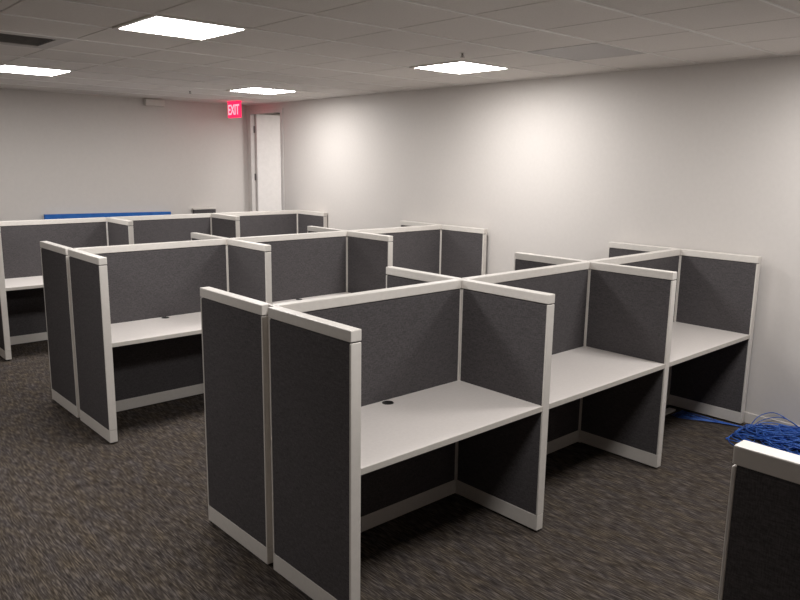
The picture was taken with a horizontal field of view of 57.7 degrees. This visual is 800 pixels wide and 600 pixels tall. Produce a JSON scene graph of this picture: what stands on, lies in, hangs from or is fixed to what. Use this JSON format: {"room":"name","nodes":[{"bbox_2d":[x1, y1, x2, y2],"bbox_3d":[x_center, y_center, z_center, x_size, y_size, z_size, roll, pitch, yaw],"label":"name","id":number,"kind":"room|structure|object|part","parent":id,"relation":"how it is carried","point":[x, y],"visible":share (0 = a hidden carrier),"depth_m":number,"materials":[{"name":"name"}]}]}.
{"room":"open-plan office","nodes":[
{"label":"open-plan office","id":0,"kind":"room"},
{"bbox_2d":[0,88,248,220],"bbox_3d":[-5.750,-1.003,8.092,9.200,2.814,0.060,-9,14,-41],"label":"wall","id":1,"kind":"structure","parent":0,"point":[61,153],"depth_m":9.67,"materials":[{"name":"paint"}]},
{"bbox_2d":[144,98,164,106],"bbox_3d":[-3.340,-2.688,9.876,0.270,0.098,0.075,-9,14,-41],"label":"wall box","id":2,"kind":"object","parent":1,"relation":"attached to","point":[147,101],"visible":1,"depth_m":9.84,"materials":[{"name":"white plastic"}]},
{"bbox_2d":[254,113,279,204],"bbox_3d":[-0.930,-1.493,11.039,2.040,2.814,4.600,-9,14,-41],"label":"door frame","id":3,"kind":"structure","parent":0,"point":[277,114],"depth_m":12.54,"materials":[{"name":"paint"}]},
{"bbox_2d":[0,340,799,599],"bbox_3d":[-1.335,1.404,3.545,9.200,0.100,13.182,-9,14,-41],"label":"floor","id":4,"kind":"structure","parent":0,"point":[84,516],"depth_m":4.09,"materials":[{"name":"carpet"}]},
{"bbox_2d":[0,229,11,359],"bbox_3d":[-4.128,-0.098,7.390,0.058,1.342,0.671,-9,14,-41],"label":"panel","id":5,"kind":"object","parent":4,"relation":"on","point":[5,346],"visible":1,"depth_m":7.19,"materials":[{"name":"grey fabric"}]},
{"bbox_3d":[-4.119,0.507,7.485,0.054,0.090,0.618,-9,14,-41],"label":"trim","id":6,"kind":"part","parent":5,"relation":"part of","materials":[{"name":"grey metal"}]},
{"bbox_2d":[0,217,107,344],"bbox_3d":[-3.850,-0.218,8.047,1.253,1.342,0.058,-9,14,-41],"label":"panel","id":7,"kind":"object","parent":4,"relation":"on","point":[20,239],"visible":0.38,"depth_m":7.88,"materials":[{"name":"grey fabric"}]},
{"bbox_2d":[5,276,42,290],"bbox_3d":[-3.625,-0.221,7.793,1.253,0.034,0.616,-9,14,-41],"label":"countertop","id":8,"kind":"structure","parent":7,"relation":"attached to","point":[32,282],"depth_m":7.44,"materials":[{"name":"laminate"}]},
{"bbox_3d":[-3.859,0.383,8.161,1.252,0.090,0.054,-9,14,-41],"label":"trim","id":9,"kind":"part","parent":7,"relation":"part of","materials":[{"name":"grey metal"}]},
{"bbox_2d":[40,241,79,417],"bbox_3d":[-2.690,0.227,5.783,0.058,1.342,0.619,-9,14,-41],"label":"panel","id":10,"kind":"object","parent":4,"relation":"on","point":[54,257],"visible":0.8,"depth_m":5.73,"materials":[{"name":"grey fabric"}]},
{"bbox_3d":[-2.893,0.157,6.000,0.054,1.181,0.011,-9,14,-41],"label":"trim","id":11,"kind":"part","parent":10,"relation":"part of","materials":[{"name":"grey metal"}]},
{"bbox_3d":[-2.699,0.828,5.897,0.054,0.090,0.618,-9,14,-41],"label":"trim","id":12,"kind":"part","parent":10,"relation":"part of","materials":[{"name":"grey metal"}]},
{"bbox_3d":[-2.486,0.247,5.557,0.054,1.181,0.011,-9,14,-41],"label":"trim","id":13,"kind":"part","parent":10,"relation":"part of","materials":[{"name":"grey metal"}]},
{"bbox_2d":[68,248,117,442],"bbox_3d":[-2.257,0.322,5.313,0.058,1.342,0.671,-9,14,-41],"label":"panel","id":14,"kind":"object","parent":4,"relation":"on","point":[88,271],"visible":1,"depth_m":5.20,"materials":[{"name":"grey fabric"}]},
{"bbox_3d":[-2.443,0.256,5.511,0.054,1.181,0.011,-9,14,-41],"label":"trim","id":15,"kind":"part","parent":14,"relation":"part of","materials":[{"name":"grey metal"}]},
{"bbox_3d":[-2.248,0.927,5.408,0.054,0.090,0.618,-9,14,-41],"label":"trim","id":16,"kind":"part","parent":14,"relation":"part of","materials":[{"name":"grey metal"}]},
{"bbox_3d":[-2.036,0.346,5.068,0.054,1.181,0.011,-9,14,-41],"label":"trim","id":17,"kind":"part","parent":14,"relation":"part of","materials":[{"name":"grey metal"}]},
{"bbox_2d":[44,211,170,232],"bbox_3d":[-3.872,-0.534,9.826,1.670,1.300,0.040,-9,14,-41],"label":"board","id":18,"kind":"object","parent":4,"relation":"on","point":[83,215],"visible":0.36,"depth_m":9.59,"materials":[{"name":"blue plastic"}]},
{"bbox_2d":[106,217,133,245],"bbox_3d":[-3.158,-0.247,8.253,0.058,1.342,0.672,-9,14,-41],"label":"panel","id":19,"kind":"object","parent":4,"relation":"on","point":[120,231],"visible":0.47,"depth_m":8.08,"materials":[{"name":"grey fabric"}]},
{"bbox_3d":[-2.936,-0.224,8.007,0.054,1.181,0.011,-9,14,-41],"label":"trim","id":20,"kind":"part","parent":19,"relation":"part of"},
{"bbox_2d":[74,238,227,411],"bbox_3d":[-1.980,0.202,5.970,1.253,1.342,0.058,-9,14,-41],"label":"panel","id":21,"kind":"object","parent":4,"relation":"on","point":[161,279],"visible":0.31,"depth_m":5.94,"materials":[{"name":"grey fabric"}]},
{"bbox_2d":[111,312,201,346],"bbox_3d":[-1.754,0.199,5.716,1.253,0.034,0.616,-9,14,-41],"label":"countertop","id":22,"kind":"structure","parent":21,"relation":"attached to","point":[160,328],"depth_m":5.52,"materials":[{"name":"laminate"}]},
{"bbox_3d":[-1.989,0.803,6.084,1.252,0.090,0.054,-9,14,-41],"label":"trim","id":23,"kind":"part","parent":21,"relation":"part of","materials":[{"name":"grey metal"}]},
{"bbox_3d":[-1.519,0.106,6.375,0.011,1.181,0.054,-9,14,-41],"label":"trim","id":24,"kind":"part","parent":21,"relation":"part of","materials":[{"name":"white metal"}]},
{"bbox_2d":[113,213,211,243],"bbox_3d":[-2.881,-0.368,8.909,1.253,1.342,0.058,-9,14,-41],"label":"panel","id":25,"kind":"object","parent":4,"relation":"on","point":[175,227],"visible":0.21,"depth_m":8.83,"materials":[{"name":"grey fabric"}]},
{"bbox_2d":[192,207,216,217],"bbox_3d":[-2.860,-0.696,10.705,0.370,1.318,0.054,-9,14,-41],"label":"panel","id":26,"kind":"object","parent":4,"relation":"on","point":[211,209],"visible":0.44,"depth_m":10.56,"materials":[{"name":"grey fabric"}]},
{"bbox_2d":[191,232,225,239],"bbox_3d":[-1.721,0.077,6.646,0.058,1.342,0.619,-9,14,-41],"label":"panel","id":27,"kind":"object","parent":4,"relation":"on","point":[195,236],"visible":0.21,"depth_m":6.58,"materials":[{"name":"white plastic"}]},
{"bbox_2d":[211,213,239,237],"bbox_3d":[-2.189,-0.397,9.115,0.058,1.342,0.672,-9,14,-41],"label":"panel","id":28,"kind":"object","parent":4,"relation":"on","point":[222,225],"visible":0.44,"depth_m":8.94,"materials":[{"name":"grey fabric"}]},
{"bbox_3d":[-1.967,-0.373,8.870,0.054,1.181,0.011,-9,14,-41],"label":"trim","id":29,"kind":"part","parent":28,"relation":"part of","materials":[{"name":"white metal"}]},
{"bbox_2d":[200,287,273,563],"bbox_3d":[-0.843,0.635,3.767,0.058,1.342,0.619,-9,14,-41],"label":"panel","id":30,"kind":"object","parent":4,"relation":"on","point":[235,328],"visible":0.89,"depth_m":3.70,"materials":[{"name":"grey fabric"}]},
{"bbox_3d":[-1.046,0.565,3.983,0.054,1.181,0.011,-9,14,-41],"label":"trim","id":31,"kind":"part","parent":30,"relation":"part of","materials":[{"name":"grey metal"}]},
{"bbox_3d":[-0.852,1.236,3.881,0.054,0.090,0.618,-9,14,-41],"label":"trim","id":32,"kind":"part","parent":30,"relation":"part of","materials":[{"name":"grey metal"}]},
{"bbox_3d":[-0.639,0.655,3.541,0.054,1.181,0.011,-9,14,-41],"label":"trim","id":33,"kind":"part","parent":30,"relation":"part of","materials":[{"name":"grey metal"}]},
{"bbox_2d":[225,238,271,303],"bbox_3d":[-1.288,0.172,6.176,0.058,1.342,0.672,-9,14,-41],"label":"panel","id":34,"kind":"object","parent":4,"relation":"on","point":[248,263],"visible":0.41,"depth_m":6.01,"materials":[{"name":"grey fabric"}]},
{"bbox_3d":[-1.473,0.107,6.373,0.054,1.181,0.011,-9,14,-41],"label":"trim","id":35,"kind":"part","parent":34,"relation":"part of","materials":[{"name":"grey metal"}]},
{"bbox_3d":[-1.066,0.196,5.931,0.054,1.181,0.011,-9,14,-41],"label":"trim","id":36,"kind":"part","parent":34,"relation":"part of","materials":[{"name":"grey metal"}]},
{"bbox_2d":[217,210,297,236],"bbox_3d":[-1.911,-0.517,9.771,1.253,1.342,0.058,-9,14,-41],"label":"panel","id":37,"kind":"object","parent":4,"relation":"on","point":[278,222],"visible":0.25,"depth_m":9.75,"materials":[{"name":"grey fabric"}]},
{"bbox_2d":[230,231,346,301],"bbox_3d":[-1.010,0.052,6.832,1.253,1.342,0.058,-9,14,-41],"label":"panel","id":38,"kind":"object","parent":4,"relation":"on","point":[303,265],"visible":0.28,"depth_m":6.84,"materials":[{"name":"grey fabric"}]},
{"bbox_2d":[272,292,348,303],"bbox_3d":[-0.785,0.050,6.578,1.253,0.034,0.616,-9,14,-41],"label":"countertop","id":39,"kind":"structure","parent":38,"relation":"attached to","point":[343,292],"depth_m":6.89,"materials":[{"name":"laminate"}]},
{"bbox_3d":[-0.549,-0.044,7.237,0.011,1.181,0.054,-9,14,-41],"label":"trim","id":40,"kind":"part","parent":38,"relation":"part of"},
{"bbox_2d":[297,210,326,233],"bbox_3d":[-1.219,-0.546,9.978,0.058,1.342,0.672,-9,14,-41],"label":"panel","id":41,"kind":"object","parent":4,"relation":"on","point":[305,218],"visible":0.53,"depth_m":9.85,"materials":[{"name":"grey fabric"}]},
{"bbox_3d":[-0.997,-0.523,9.732,0.054,1.181,0.011,-9,14,-41],"label":"trim","id":42,"kind":"part","parent":41,"relation":"part of","materials":[{"name":"white metal"}]},
{"bbox_2d":[268,304,361,599],"bbox_3d":[-0.410,0.730,3.297,0.058,1.342,0.671,-9,14,-41],"label":"panel","id":43,"kind":"object","parent":4,"relation":"on","point":[315,362],"visible":1,"depth_m":3.21,"materials":[{"name":"grey fabric"}]},
{"bbox_3d":[-0.596,0.664,3.494,0.054,1.181,0.011,-9,14,-41],"label":"trim","id":44,"kind":"part","parent":43,"relation":"part of","materials":[{"name":"grey metal"}]},
{"bbox_3d":[-0.401,1.335,3.392,0.054,0.090,0.618,-9,14,-41],"label":"trim","id":45,"kind":"part","parent":43,"relation":"part of","materials":[{"name":"grey metal"}]},
{"bbox_3d":[-0.189,0.754,3.052,0.054,1.181,0.011,-9,14,-41],"label":"trim","id":46,"kind":"part","parent":43,"relation":"part of","materials":[{"name":"grey metal"}]},
{"bbox_2d":[307,226,347,232],"bbox_3d":[-0.751,-0.072,7.508,0.058,1.342,0.619,-9,14,-41],"label":"panel","id":47,"kind":"object","parent":4,"relation":"on","point":[310,229],"visible":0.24,"depth_m":7.44,"materials":[{"name":"white plastic"}]},
{"bbox_2d":[272,279,461,531],"bbox_3d":[-0.133,0.610,3.954,1.253,1.342,0.058,-9,14,-41],"label":"panel","id":48,"kind":"object","parent":4,"relation":"on","point":[410,341],"visible":0.44,"depth_m":4.04,"materials":[{"name":"grey fabric"}]},
{"bbox_3d":[-0.141,1.211,4.067,1.252,0.090,0.054,-9,14,-41],"label":"trim","id":49,"kind":"part","parent":48,"relation":"part of","materials":[{"name":"grey metal"}]},
{"bbox_2d":[361,380,542,474],"bbox_3d":[0.093,0.607,3.699,1.253,0.034,0.616,-9,14,-41],"label":"desk surface","id":50,"kind":"structure","parent":48,"relation":"attached to","point":[397,429],"depth_m":3.68,"materials":[{"name":"laminate"}]},
{"bbox_3d":[0.328,0.514,4.359,0.011,1.181,0.054,-9,14,-41],"label":"trim","id":51,"kind":"part","parent":48,"relation":"part of","materials":[{"name":"grey metal"}]},
{"bbox_2d":[346,231,392,292],"bbox_3d":[-0.318,0.023,7.038,0.058,1.342,0.672,-9,14,-41],"label":"panel","id":52,"kind":"object","parent":4,"relation":"on","point":[369,255],"visible":0.48,"depth_m":6.92,"materials":[{"name":"grey fabric"}]},
{"bbox_3d":[-0.504,-0.043,7.235,0.054,1.181,0.011,-9,14,-41],"label":"trim","id":53,"kind":"part","parent":52,"relation":"part of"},
{"bbox_3d":[-0.097,0.047,6.793,0.054,1.181,0.011,-9,14,-41],"label":"trim","id":54,"kind":"part","parent":52,"relation":"part of","materials":[{"name":"white metal"}]},
{"bbox_2d":[348,225,440,273],"bbox_3d":[-0.041,-0.097,7.695,1.253,1.342,0.058,-9,14,-41],"label":"panel","id":55,"kind":"object","parent":4,"relation":"on","point":[418,248],"visible":0.28,"depth_m":7.76,"materials":[{"name":"grey fabric"}]},
{"bbox_3d":[0.420,-0.193,8.100,0.011,1.181,0.054,-9,14,-41],"label":"trim","id":56,"kind":"part","parent":55,"relation":"part of","materials":[{"name":"white metal"}]},
{"bbox_2d":[400,221,438,226],"bbox_3d":[0.219,-0.222,8.371,0.058,1.342,0.619,-9,14,-41],"label":"panel","id":57,"kind":"object","parent":4,"relation":"on","point":[402,223],"visible":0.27,"depth_m":8.31,"materials":[{"name":"white plastic"}]},
{"bbox_2d":[386,266,458,287],"bbox_3d":[0.127,0.486,4.629,0.058,1.342,0.619,-9,14,-41],"label":"panel","id":58,"kind":"object","parent":4,"relation":"on","point":[396,276],"visible":0.2,"depth_m":4.57,"materials":[{"name":"grey fabric"}]},
{"bbox_2d":[439,224,486,277],"bbox_3d":[0.651,-0.126,7.901,0.058,1.342,0.672,-9,14,-41],"label":"panel","id":59,"kind":"object","parent":4,"relation":"on","point":[463,249],"visible":0.5,"depth_m":7.77,"materials":[{"name":"grey fabric"}]},
{"bbox_3d":[0.466,-0.192,8.098,0.054,1.181,0.011,-9,14,-41],"label":"trim","id":60,"kind":"part","parent":59,"relation":"part of","materials":[{"name":"white metal"}]},
{"bbox_3d":[0.873,-0.103,7.655,0.054,1.181,0.011,-9,14,-41],"label":"trim","id":61,"kind":"part","parent":59,"relation":"part of","materials":[{"name":"white metal"}]},
{"bbox_2d":[455,278,554,530],"bbox_3d":[0.559,0.581,4.160,0.058,1.342,0.672,-9,14,-41],"label":"panel","id":62,"kind":"object","parent":4,"relation":"on","point":[506,332],"visible":0.96,"depth_m":4.07,"materials":[{"name":"grey fabric"}]},
{"bbox_3d":[0.352,0.561,4.389,0.014,1.290,0.054,-9,14,-41],"label":"connector post","id":63,"kind":"part","parent":62,"relation":"part of","materials":[{"name":"grey metal"}]},
{"bbox_3d":[0.374,0.515,4.356,0.054,1.181,0.011,-9,14,-41],"label":"trim","id":64,"kind":"part","parent":62,"relation":"part of","materials":[{"name":"grey metal"}]},
{"bbox_3d":[0.569,1.186,4.254,0.054,0.090,0.618,-9,14,-41],"label":"trim","id":65,"kind":"part","parent":62,"relation":"part of","materials":[{"name":"grey metal"}]},
{"bbox_3d":[0.781,0.605,3.914,0.054,1.181,0.011,-9,14,-41],"label":"trim","id":66,"kind":"part","parent":62,"relation":"part of","materials":[{"name":"grey metal"}]},
{"bbox_2d":[461,261,589,454],"bbox_3d":[0.837,0.461,4.816,1.253,1.342,0.058,-9,14,-41],"label":"panel","id":67,"kind":"object","parent":4,"relation":"on","point":[569,282],"visible":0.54,"depth_m":5.01,"materials":[{"name":"grey fabric"}]},
{"bbox_3d":[0.828,1.062,4.930,1.252,0.090,0.054,-9,14,-41],"label":"trim","id":68,"kind":"part","parent":67,"relation":"part of","materials":[{"name":"grey metal"}]},
{"bbox_3d":[1.298,0.364,5.221,0.011,1.181,0.054,-9,14,-41],"label":"trim","id":69,"kind":"part","parent":67,"relation":"part of","materials":[{"name":"grey metal"}]},
{"bbox_2d":[549,346,664,408],"bbox_3d":[1.062,0.458,4.562,1.253,0.034,0.616,-9,14,-41],"label":"countertop","id":70,"kind":"structure","parent":67,"relation":"attached to","point":[580,372],"depth_m":4.57,"materials":[{"name":"laminate"}]},
{"bbox_2d":[514,252,586,270],"bbox_3d":[1.097,0.336,5.492,0.058,1.342,0.619,-9,14,-41],"label":"panel","id":71,"kind":"object","parent":4,"relation":"on","point":[522,260],"visible":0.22,"depth_m":5.44,"materials":[{"name":"grey fabric"}]},
{"bbox_2d":[578,261,676,467],"bbox_3d":[1.529,0.431,5.022,0.058,1.342,0.672,-9,14,-41],"label":"panel","id":72,"kind":"object","parent":4,"relation":"on","point":[630,309],"visible":0.91,"depth_m":4.94,"materials":[{"name":"grey fabric"}]},
{"bbox_3d":[1.344,0.365,5.219,0.054,1.181,0.011,-9,14,-41],"label":"trim","id":73,"kind":"part","parent":72,"relation":"part of","materials":[{"name":"grey metal"}]},
{"bbox_3d":[1.538,1.036,5.116,0.054,0.090,0.618,-9,14,-41],"label":"trim","id":74,"kind":"part","parent":72,"relation":"part of","materials":[{"name":"grey metal"}]},
{"bbox_3d":[1.751,0.455,4.777,0.054,1.181,0.011,-9,14,-41],"label":"trim","id":75,"kind":"part","parent":72,"relation":"part of","materials":[{"name":"grey metal"}]},
{"bbox_2d":[588,249,680,403],"bbox_3d":[1.806,0.311,5.678,1.253,1.342,0.058,-9,14,-41],"label":"panel","id":76,"kind":"object","parent":4,"relation":"on","point":[669,260],"visible":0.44,"depth_m":5.71,"materials":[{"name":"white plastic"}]},
{"bbox_3d":[2.268,0.215,6.083,0.011,1.181,0.054,-9,14,-41],"label":"trim","id":77,"kind":"part","parent":76,"relation":"part of","materials":[{"name":"grey metal"}]},
{"bbox_2d":[669,322,749,366],"bbox_3d":[2.032,0.308,5.424,1.253,0.034,0.616,-9,14,-41],"label":"countertop","id":78,"kind":"structure","parent":76,"relation":"attached to","point":[688,341],"depth_m":5.42,"materials":[{"name":"laminate"}]},
{"bbox_2d":[608,242,676,257],"bbox_3d":[2.066,0.187,6.354,0.058,1.342,0.619,-9,14,-41],"label":"panel","id":79,"kind":"object","parent":4,"relation":"on","point":[615,249],"visible":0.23,"depth_m":6.30,"materials":[{"name":"grey fabric"}]},
{"bbox_2d":[665,408,675,414],"bbox_3d":[2.193,0.929,6.008,0.240,0.016,0.060,-9,14,-41],"label":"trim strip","id":80,"kind":"object","parent":4,"relation":"on","point":[668,410],"visible":0.51,"depth_m":6.03,"materials":[{"name":"grey metal"}]},
{"bbox_2d":[672,410,741,427],"bbox_3d":[2.455,0.965,5.824,0.188,0.019,0.511,-9,14,-41],"label":"cable bundle","id":81,"kind":"object","parent":4,"relation":"on","point":[686,414],"visible":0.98,"depth_m":5.85,"materials":[{"name":"blue plastic"}]},
{"bbox_2d":[666,248,760,423],"bbox_3d":[2.499,0.282,5.884,0.058,1.342,0.672,-9,14,-41],"label":"panel","id":82,"kind":"object","parent":4,"relation":"on","point":[716,290],"visible":0.94,"depth_m":5.80,"materials":[{"name":"grey fabric"}]},
{"bbox_3d":[2.313,0.216,6.081,0.054,1.181,0.011,-9,14,-41],"label":"trim","id":83,"kind":"part","parent":82,"relation":"part of","materials":[{"name":"grey metal"}]},
{"bbox_3d":[2.508,0.887,5.979,0.054,0.090,0.618,-9,14,-41],"label":"trim","id":84,"kind":"part","parent":82,"relation":"part of","materials":[{"name":"grey metal"}]},
{"bbox_3d":[2.720,0.306,5.639,0.054,1.181,0.011,-9,14,-41],"label":"trim","id":85,"kind":"part","parent":82,"relation":"part of","materials":[{"name":"grey metal"}]},
{"bbox_2d":[718,440,799,599],"bbox_3d":[1.034,1.055,1.693,0.058,1.342,0.619,-9,14,-41],"label":"panel","id":86,"kind":"object","parent":4,"relation":"on","point":[761,557],"visible":1,"depth_m":1.75,"materials":[{"name":"grey fabric"}]},
{"bbox_3d":[0.831,0.985,1.909,0.054,1.181,0.011,-9,14,-41],"label":"trim","id":87,"kind":"part","parent":86,"relation":"part of","materials":[{"name":"grey metal"}]},
{"bbox_2d":[725,412,799,454],"bbox_3d":[2.925,1.014,5.234,1.010,0.156,0.550,10,14,40],"label":"heap","id":88,"kind":"object","parent":4,"relation":"on","point":[775,433],"visible":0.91,"depth_m":5.34,"materials":[{"name":"blue plastic"}]},
{"bbox_2d":[0,0,799,104],"bbox_3d":[-1.294,-1.459,3.003,9.200,0.100,13.182,-9,14,-41],"label":"ceiling","id":89,"kind":"structure","parent":0,"point":[755,23],"depth_m":4.88,"materials":[{"name":"tile"}]},
{"bbox_2d":[0,31,72,48],"bbox_3d":[-2.689,-1.817,5.043,0.627,0.018,0.627,-9,14,-41],"label":"ceiling vent","id":90,"kind":"object","parent":89,"relation":"in","point":[6,38],"visible":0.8,"depth_m":5.11,"materials":[{"name":"metal"}]},
{"bbox_2d":[0,64,74,75],"bbox_3d":[-3.494,-2.168,6.849,0.627,0.040,0.627,-9,14,-41],"label":"recessed light","id":91,"kind":"object","parent":89,"relation":"in","point":[3,68],"visible":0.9,"depth_m":6.78,"materials":[{"name":"white plastic"}]},
{"bbox_2d":[112,14,250,40],"bbox_3d":[-1.367,-1.700,4.538,0.627,0.040,0.627,-9,14,-41],"label":"recessed light","id":92,"kind":"object","parent":89,"relation":"in","point":[148,24],"visible":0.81,"depth_m":4.47,"materials":[{"name":"white plastic"}]},
{"bbox_2d":[227,101,241,117],"bbox_3d":[-2.312,-2.661,10.149,0.080,0.225,0.334,-9,14,-41],"label":"exit sign","id":93,"kind":"object","parent":89,"relation":"hanging from","point":[234,107],"visible":1,"depth_m":10.10,"materials":[{"name":"red plastic"}]},
{"bbox_2d":[226,87,299,94],"bbox_3d":[-1.608,-2.458,8.525,0.627,0.040,0.627,-9,14,-41],"label":"recessed light","id":94,"kind":"object","parent":89,"relation":"in","point":[256,90],"visible":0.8,"depth_m":8.44,"materials":[{"name":"white plastic"}]},
{"bbox_2d":[233,88,295,93],"bbox_3d":[-1.608,-2.446,8.528,0.567,0.014,0.567,-9,14,-41],"label":"diffuser","id":95,"kind":"object","parent":94,"relation":"attached to","point":[247,90],"depth_m":8.44,"materials":[{"name":"white plastic"}]},
{"bbox_2d":[0,0,799,103],"bbox_3d":[-1.249,-1.400,2.962,9.200,0.012,12.083,-9,14,-41],"label":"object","id":96,"kind":"structure","parent":89,"relation":"attached to","point":[407,1],"depth_m":5.24,"materials":[{"name":"white metal"}]},
{"bbox_2d":[409,60,512,74],"bbox_3d":[0.519,-1.990,6.215,0.627,0.040,0.627,-9,14,-41],"label":"recessed light","id":97,"kind":"object","parent":89,"relation":"in","point":[453,67],"visible":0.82,"depth_m":6.13,"materials":[{"name":"white plastic"}]},
{"bbox_2d":[418,62,505,73],"bbox_3d":[0.519,-1.978,6.218,0.567,0.014,0.567,-9,14,-41],"label":"diffuser","id":98,"kind":"object","parent":97,"relation":"attached to","point":[453,67],"depth_m":6.13,"materials":[{"name":"white plastic"}]},
{"bbox_2d":[528,43,643,60],"bbox_3d":[1.370,-1.809,5.290,0.627,0.013,0.619,-9,14,-41],"label":"tile","id":99,"kind":"structure","parent":89,"relation":"attached to","point":[593,50],"depth_m":5.27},
{"bbox_2d":[246,55,799,425],"bbox_3d":[2.102,-0.562,6.352,0.060,2.814,13.242,-9,14,-41],"label":"wall","id":100,"kind":"structure","parent":0,"point":[705,156],"depth_m":6.59,"materials":[{"name":"paint"}]},
{"bbox_2d":[247,108,284,211],"bbox_3d":[-1.666,-1.454,11.006,0.843,2.730,0.946,-9,14,-41],"label":"door","id":101,"kind":"structure","parent":100,"relation":"in","point":[266,173],"depth_m":10.99,"materials":[{"name":"paint"}]},
{"bbox_2d":[6,54,799,104],"bbox_3d":[-1.295,-1.409,3.012,9.200,0.006,13.182,-9,14,-41],"label":"trim","id":102,"kind":"structure","parent":100,"relation":"attached to","point":[791,54],"depth_m":7.20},
{"bbox_2d":[744,412,799,427],"bbox_3d":[2.076,0.787,6.561,0.012,0.085,13.158,-9,14,-41],"label":"baseboard","id":103,"kind":"structure","parent":100,"relation":"attached to","point":[749,418],"depth_m":5.72,"materials":[{"name":"paint"}]}
]}

